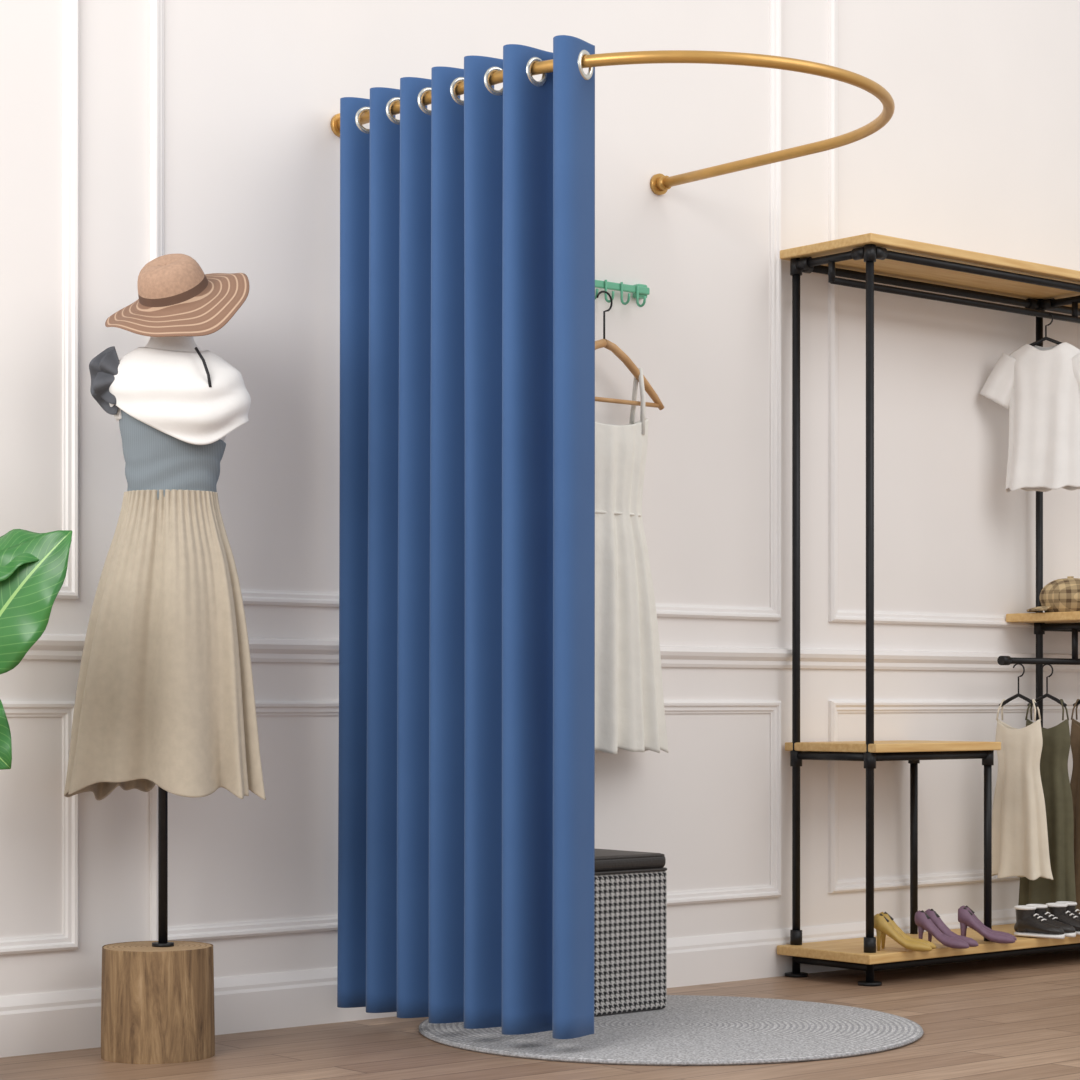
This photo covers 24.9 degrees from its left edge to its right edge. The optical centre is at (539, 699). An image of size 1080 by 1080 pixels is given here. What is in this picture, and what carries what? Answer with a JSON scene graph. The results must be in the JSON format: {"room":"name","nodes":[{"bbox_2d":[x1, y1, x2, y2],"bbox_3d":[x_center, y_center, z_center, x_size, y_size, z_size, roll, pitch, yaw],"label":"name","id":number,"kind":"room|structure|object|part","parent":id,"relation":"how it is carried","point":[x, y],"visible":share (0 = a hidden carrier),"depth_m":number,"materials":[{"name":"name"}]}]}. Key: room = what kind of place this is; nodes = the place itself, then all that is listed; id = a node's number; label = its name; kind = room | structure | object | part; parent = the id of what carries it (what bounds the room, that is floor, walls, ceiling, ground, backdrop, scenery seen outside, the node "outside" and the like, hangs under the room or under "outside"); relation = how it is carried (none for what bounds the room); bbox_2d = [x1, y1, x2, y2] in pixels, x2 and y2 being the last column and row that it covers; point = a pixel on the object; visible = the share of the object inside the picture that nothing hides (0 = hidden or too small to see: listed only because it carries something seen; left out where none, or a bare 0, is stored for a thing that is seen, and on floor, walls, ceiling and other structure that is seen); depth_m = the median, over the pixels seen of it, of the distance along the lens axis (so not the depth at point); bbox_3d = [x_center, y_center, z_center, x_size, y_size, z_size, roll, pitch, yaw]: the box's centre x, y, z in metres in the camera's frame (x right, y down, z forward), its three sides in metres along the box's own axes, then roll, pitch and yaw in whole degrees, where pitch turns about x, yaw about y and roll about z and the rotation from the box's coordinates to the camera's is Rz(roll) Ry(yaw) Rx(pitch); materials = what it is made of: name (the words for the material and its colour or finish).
{"room":"clothing store","nodes":[
{"label":"clothing store","id":0,"kind":"room"},
{"bbox_2d":[0,0,1079,996],"bbox_3d":[0.092,-0.883,5.997,10.500,3.200,0.100,0,0,-40],"label":"wall","id":1,"kind":"structure","parent":0,"point":[978,151],"depth_m":6.11,"materials":[{"name":"paint"}]},
{"bbox_2d":[0,701,78,954],"bbox_3d":[-1.688,0.257,4.412,1.935,0.510,0.018,0,0,-40],"label":"trim","id":2,"kind":"structure","parent":1,"relation":"attached to","point":[69,940],"depth_m":5.02,"materials":[{"name":"paint"}]},
{"bbox_2d":[56,0,78,598],"bbox_3d":[-1.688,-1.196,4.412,1.935,1.975,0.018,0,0,-40],"label":"trim","id":3,"kind":"structure","parent":1,"relation":"attached to","point":[69,589],"depth_m":5.03,"materials":[{"name":"paint"}]},
{"bbox_2d":[150,0,780,619],"bbox_3d":[-0.096,-1.196,5.763,1.890,1.975,0.018,0,0,-40],"label":"trim","id":4,"kind":"structure","parent":1,"relation":"attached to","point":[249,596],"depth_m":6.36,"materials":[{"name":"paint"}]},
{"bbox_2d":[150,701,780,940],"bbox_3d":[-0.096,0.257,5.763,1.890,0.510,0.018,0,0,-40],"label":"trim","id":5,"kind":"structure","parent":1,"relation":"attached to","point":[263,708],"depth_m":5.46,"materials":[{"name":"paint"}]},
{"bbox_2d":[0,909,1015,1057],"bbox_3d":[0.130,0.657,5.953,10.500,0.120,0.020,0,0,-40],"label":"baseboard","id":6,"kind":"structure","parent":1,"relation":"attached to","point":[37,1023],"depth_m":5.38,"materials":[{"name":"paint"}]},
{"bbox_2d":[23,634,1079,671],"bbox_3d":[0.133,-0.109,5.950,10.500,0.052,0.028,0,0,-40],"label":"trim","id":7,"kind":"structure","parent":1,"relation":"attached to","point":[48,646],"depth_m":6.28,"materials":[{"name":"paint"}]},
{"bbox_2d":[330,50,894,194],"bbox_3d":[0.260,-1.283,5.390,1.022,0.052,1.042,0,0,-40],"label":"curtain rod","id":8,"kind":"object","parent":1,"relation":"attached to","point":[659,183],"visible":0.85,"depth_m":5.06,"materials":[{"name":"gold metal"}]},
{"bbox_2d":[337,35,594,1038],"bbox_3d":[-0.162,-0.324,5.159,0.152,1.998,0.712,0,0,-40],"label":"curtain","id":9,"kind":"object","parent":8,"relation":"hanging from","point":[466,776],"visible":0.99,"depth_m":5.04,"materials":[{"name":"fabric"}]},
{"bbox_2d":[595,280,649,306],"bbox_3d":[0.139,-0.993,5.928,0.348,0.063,0.065,0,0,-40],"label":"hook rail","id":10,"kind":"object","parent":1,"relation":"attached to","point":[640,291],"visible":0.6,"depth_m":5.98,"materials":[{"name":"green plastic"}]},
{"bbox_2d":[595,291,663,409],"bbox_3d":[0.154,-0.847,5.885,0.390,0.273,0.020,0,0,-40],"label":"clothes hanger","id":11,"kind":"object","parent":10,"relation":"hanging from","point":[605,343],"visible":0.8,"depth_m":5.92,"materials":[{"name":"brown wood"}]},
{"bbox_2d":[595,368,668,753],"bbox_3d":[0.159,-0.338,5.886,0.386,0.936,0.133,0,0,-38],"label":"sundress","id":12,"kind":"object","parent":11,"relation":"hanging from","point":[629,699],"visible":0.57,"depth_m":5.88,"materials":[{"name":"beige fabric"}]},
{"bbox_2d":[828,0,1033,627],"bbox_3d":[1.498,-1.196,7.114,1.910,1.975,0.018,0,0,-40],"label":"trim","id":13,"kind":"structure","parent":1,"relation":"attached to","point":[834,615],"depth_m":6.50,"materials":[{"name":"paint"}]},
{"bbox_2d":[828,701,1079,892],"bbox_3d":[1.498,0.257,7.114,1.910,0.510,0.018,0,0,-40],"label":"trim","id":14,"kind":"structure","parent":1,"relation":"attached to","point":[835,885],"depth_m":6.66,"materials":[{"name":"paint"}]},
{"bbox_2d":[0,949,1079,1079],"bbox_3d":[2.194,0.742,3.518,10.500,0.050,6.600,0,0,-40],"label":"floor","id":15,"kind":"structure","parent":0,"point":[1012,1017],"depth_m":5.03,"materials":[{"name":"brown wood"}]},
{"bbox_2d":[0,529,71,769],"bbox_3d":[-1.133,0.082,4.487,0.468,1.270,0.365,0,0,38],"label":"leaf plant","id":16,"kind":"object","parent":15,"relation":"on","point":[33,565],"visible":1,"depth_m":4.46,"materials":[{"name":"plant"}]},
{"bbox_2d":[101,336,225,1063],"bbox_3d":[-0.755,-0.032,4.935,0.260,1.503,0.227,0,0,0],"label":"mannequin","id":17,"kind":"object","parent":15,"relation":"on","point":[157,997],"visible":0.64,"depth_m":4.85},
{"bbox_2d":[64,346,265,799],"bbox_3d":[-0.752,-0.251,4.935,0.406,0.915,0.285,0,0,0],"label":"dress","id":18,"kind":"object","parent":17,"relation":"attached to","point":[165,698],"visible":1,"depth_m":4.86,"materials":[{"name":"beige fabric"}]},
{"bbox_2d":[105,254,248,336],"bbox_3d":[-0.735,-0.806,4.939,0.275,0.186,0.271,0,0,-21],"label":"straw sun hat","id":19,"kind":"object","parent":17,"relation":"on","point":[176,297],"visible":1,"depth_m":4.86,"materials":[{"name":"beige wicker"}]},
{"bbox_2d":[419,995,923,1065],"bbox_3d":[0.283,0.712,5.341,1.094,0.010,1.094,0,0,-40],"label":"braided rug","id":20,"kind":"object","parent":15,"relation":"on","point":[691,1030],"visible":0.77,"depth_m":5.14,"materials":[{"name":"grey fabric"}]},
{"bbox_2d":[594,849,666,1015],"bbox_3d":[0.047,0.528,5.624,0.357,0.356,0.357,0,0,-40],"label":"stool","id":21,"kind":"object","parent":20,"relation":"on","point":[630,917],"visible":0.21,"depth_m":5.53,"materials":[{"name":"fabric"}]},
{"bbox_2d":[595,849,665,871],"bbox_3d":[0.047,0.368,5.624,0.350,0.036,0.350,0,0,-40],"label":"cushion","id":22,"kind":"object","parent":21,"relation":"on","point":[606,860],"depth_m":5.55,"materials":[{"name":"black leather"}]},
{"bbox_2d":[777,233,1079,985],"bbox_3d":[1.442,-0.226,6.841,1.910,1.885,0.333,0,0,-40],"label":"clothes rack","id":23,"kind":"object","parent":15,"relation":"on","point":[871,258],"depth_m":6.36,"materials":[{"name":"black metal"}]},
{"bbox_3d":[0.665,-0.215,6.358,0.020,1.865,0.021,0,0,-40],"label":"post","id":24,"kind":"part","parent":23,"relation":"part of","materials":[{"name":"black metal"}]},
{"bbox_3d":[0.830,-0.215,6.163,0.020,1.865,0.021,0,0,-40],"label":"post","id":25,"kind":"part","parent":23,"relation":"part of","materials":[{"name":"black metal"}]},
{"bbox_2d":[874,912,935,951],"bbox_3d":[0.926,0.588,6.214,0.146,0.094,0.104,0,0,20],"label":"pumps","id":26,"kind":"object","parent":23,"relation":"on","point":[884,924],"visible":1,"depth_m":6.19,"materials":[{"name":"leather"}]},
{"bbox_3d":[1.016,0.385,6.655,0.020,0.505,0.021,0,0,-40],"label":"short post","id":27,"kind":"part","parent":23,"relation":"part of","materials":[{"name":"black metal"}]},
{"bbox_3d":[1.363,-1.128,6.949,1.830,0.020,0.021,0,0,-40],"label":"rail","id":28,"kind":"part","parent":23,"relation":"part of","materials":[{"name":"black metal"}]},
{"bbox_2d":[915,909,978,948],"bbox_3d":[1.046,0.588,6.293,0.146,0.094,0.104,0,0,35],"label":"heels","id":29,"kind":"object","parent":23,"relation":"on","point":[929,921],"visible":0.98,"depth_m":6.29,"materials":[{"name":"fabric"}]},
{"bbox_3d":[1.444,-1.073,6.854,1.830,0.018,0.018,0,0,-40],"label":"hang rail","id":30,"kind":"part","parent":23,"relation":"part of","materials":[{"name":"black metal"}]},
{"bbox_3d":[1.528,0.672,6.755,1.830,0.020,0.021,0,0,-40],"label":"rail","id":31,"kind":"part","parent":23,"relation":"part of","materials":[{"name":"black metal"}]},
{"bbox_3d":[1.528,-1.128,6.755,1.830,0.020,0.021,0,0,-40],"label":"rail","id":32,"kind":"part","parent":23,"relation":"part of","materials":[{"name":"black metal"}]},
{"bbox_2d":[958,905,1016,943],"bbox_3d":[1.171,0.588,6.413,0.146,0.094,0.104,0,0,15],"label":"heels","id":33,"kind":"object","parent":23,"relation":"on","point":[966,916],"visible":0.96,"depth_m":6.38,"materials":[{"name":"fabric"}]},
{"bbox_3d":[1.181,0.385,6.461,0.020,0.505,0.021,0,0,-40],"label":"short post","id":34,"kind":"part","parent":23,"relation":"part of","materials":[{"name":"black metal"}]},
{"bbox_2d":[992,663,1052,879],"bbox_3d":[1.321,0.195,6.747,0.213,0.593,0.082,0,0,44],"label":"dress","id":35,"kind":"object","parent":23,"relation":"hanging from","point":[1020,847],"visible":0.94,"depth_m":6.72,"materials":[{"name":"beige fabric"}]},
{"bbox_3d":[1.318,0.001,6.747,0.125,0.039,0.010,0,0,44],"label":"hanger arm","id":36,"kind":"part","parent":35,"relation":"part of","materials":[{"name":"black metal"}]},
{"bbox_2d":[980,312,1079,491],"bbox_3d":[1.411,-0.831,6.826,0.371,0.499,0.102,0,0,20],"label":"shirt","id":37,"kind":"object","parent":23,"relation":"hanging from","point":[1039,387],"visible":1,"depth_m":6.80,"materials":[{"name":"white fabric"}]},
{"bbox_3d":[1.409,-0.983,6.825,0.209,0.059,0.010,0,0,20],"label":"hanger arm","id":38,"kind":"part","parent":37,"relation":"part of","materials":[{"name":"black metal"}]},
{"bbox_3d":[1.428,-0.215,7.005,0.020,1.865,0.021,0,0,-40],"label":"post","id":39,"kind":"part","parent":23,"relation":"part of","materials":[{"name":"black metal"}]},
{"bbox_2d":[1014,904,1075,938],"bbox_3d":[1.353,0.593,6.567,0.144,0.081,0.120,0,0,40],"label":"sneakers","id":40,"kind":"object","parent":23,"relation":"on","point":[1032,920],"visible":1,"depth_m":6.54,"materials":[{"name":"black leather"}]},
{"bbox_3d":[1.703,-0.108,7.074,1.150,0.018,0.018,0,0,-40],"label":"hang rail","id":41,"kind":"part","parent":23,"relation":"part of","materials":[{"name":"black metal"}]},
{"bbox_2d":[1018,664,1076,911],"bbox_3d":[1.416,0.255,6.828,0.185,0.713,0.082,0,0,44],"label":"dress","id":42,"kind":"object","parent":23,"relation":"hanging from","point":[1054,775],"visible":0.55,"depth_m":6.78,"materials":[{"name":"green fabric"}]},
{"bbox_3d":[1.413,0.001,6.828,0.125,0.039,0.010,0,0,44],"label":"hanger arm","id":43,"kind":"part","parent":42,"relation":"part of","materials":[{"name":"black metal"}]},
{"bbox_3d":[1.476,-0.296,6.896,0.211,0.103,0.186,0,0,0],"label":"plaid newsboy cap","id":44,"kind":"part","parent":23,"relation":"part of","materials":[{"name":"beige fabric"}]},
{"bbox_3d":[1.493,-0.294,6.896,0.176,0.098,0.186,0,0,0],"label":"crown","id":45,"kind":"part","parent":23,"relation":"part of","materials":[{"name":"fabric"}]},
{"bbox_2d":[1046,901,1079,934],"bbox_3d":[1.455,0.593,6.655,0.144,0.081,0.120,0,0,36],"label":"sneakers","id":46,"kind":"object","parent":23,"relation":"on","point":[1066,913],"visible":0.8,"depth_m":6.63,"materials":[{"name":"black leather"}]},
{"bbox_2d":[1070,699,1079,912],"bbox_3d":[1.572,0.255,6.961,0.193,0.713,0.082,0,0,44],"label":"dress","id":47,"kind":"object","parent":23,"relation":"hanging from","point":[1075,725],"visible":0.62,"depth_m":6.98,"materials":[{"name":"brown fabric"}]}
]}

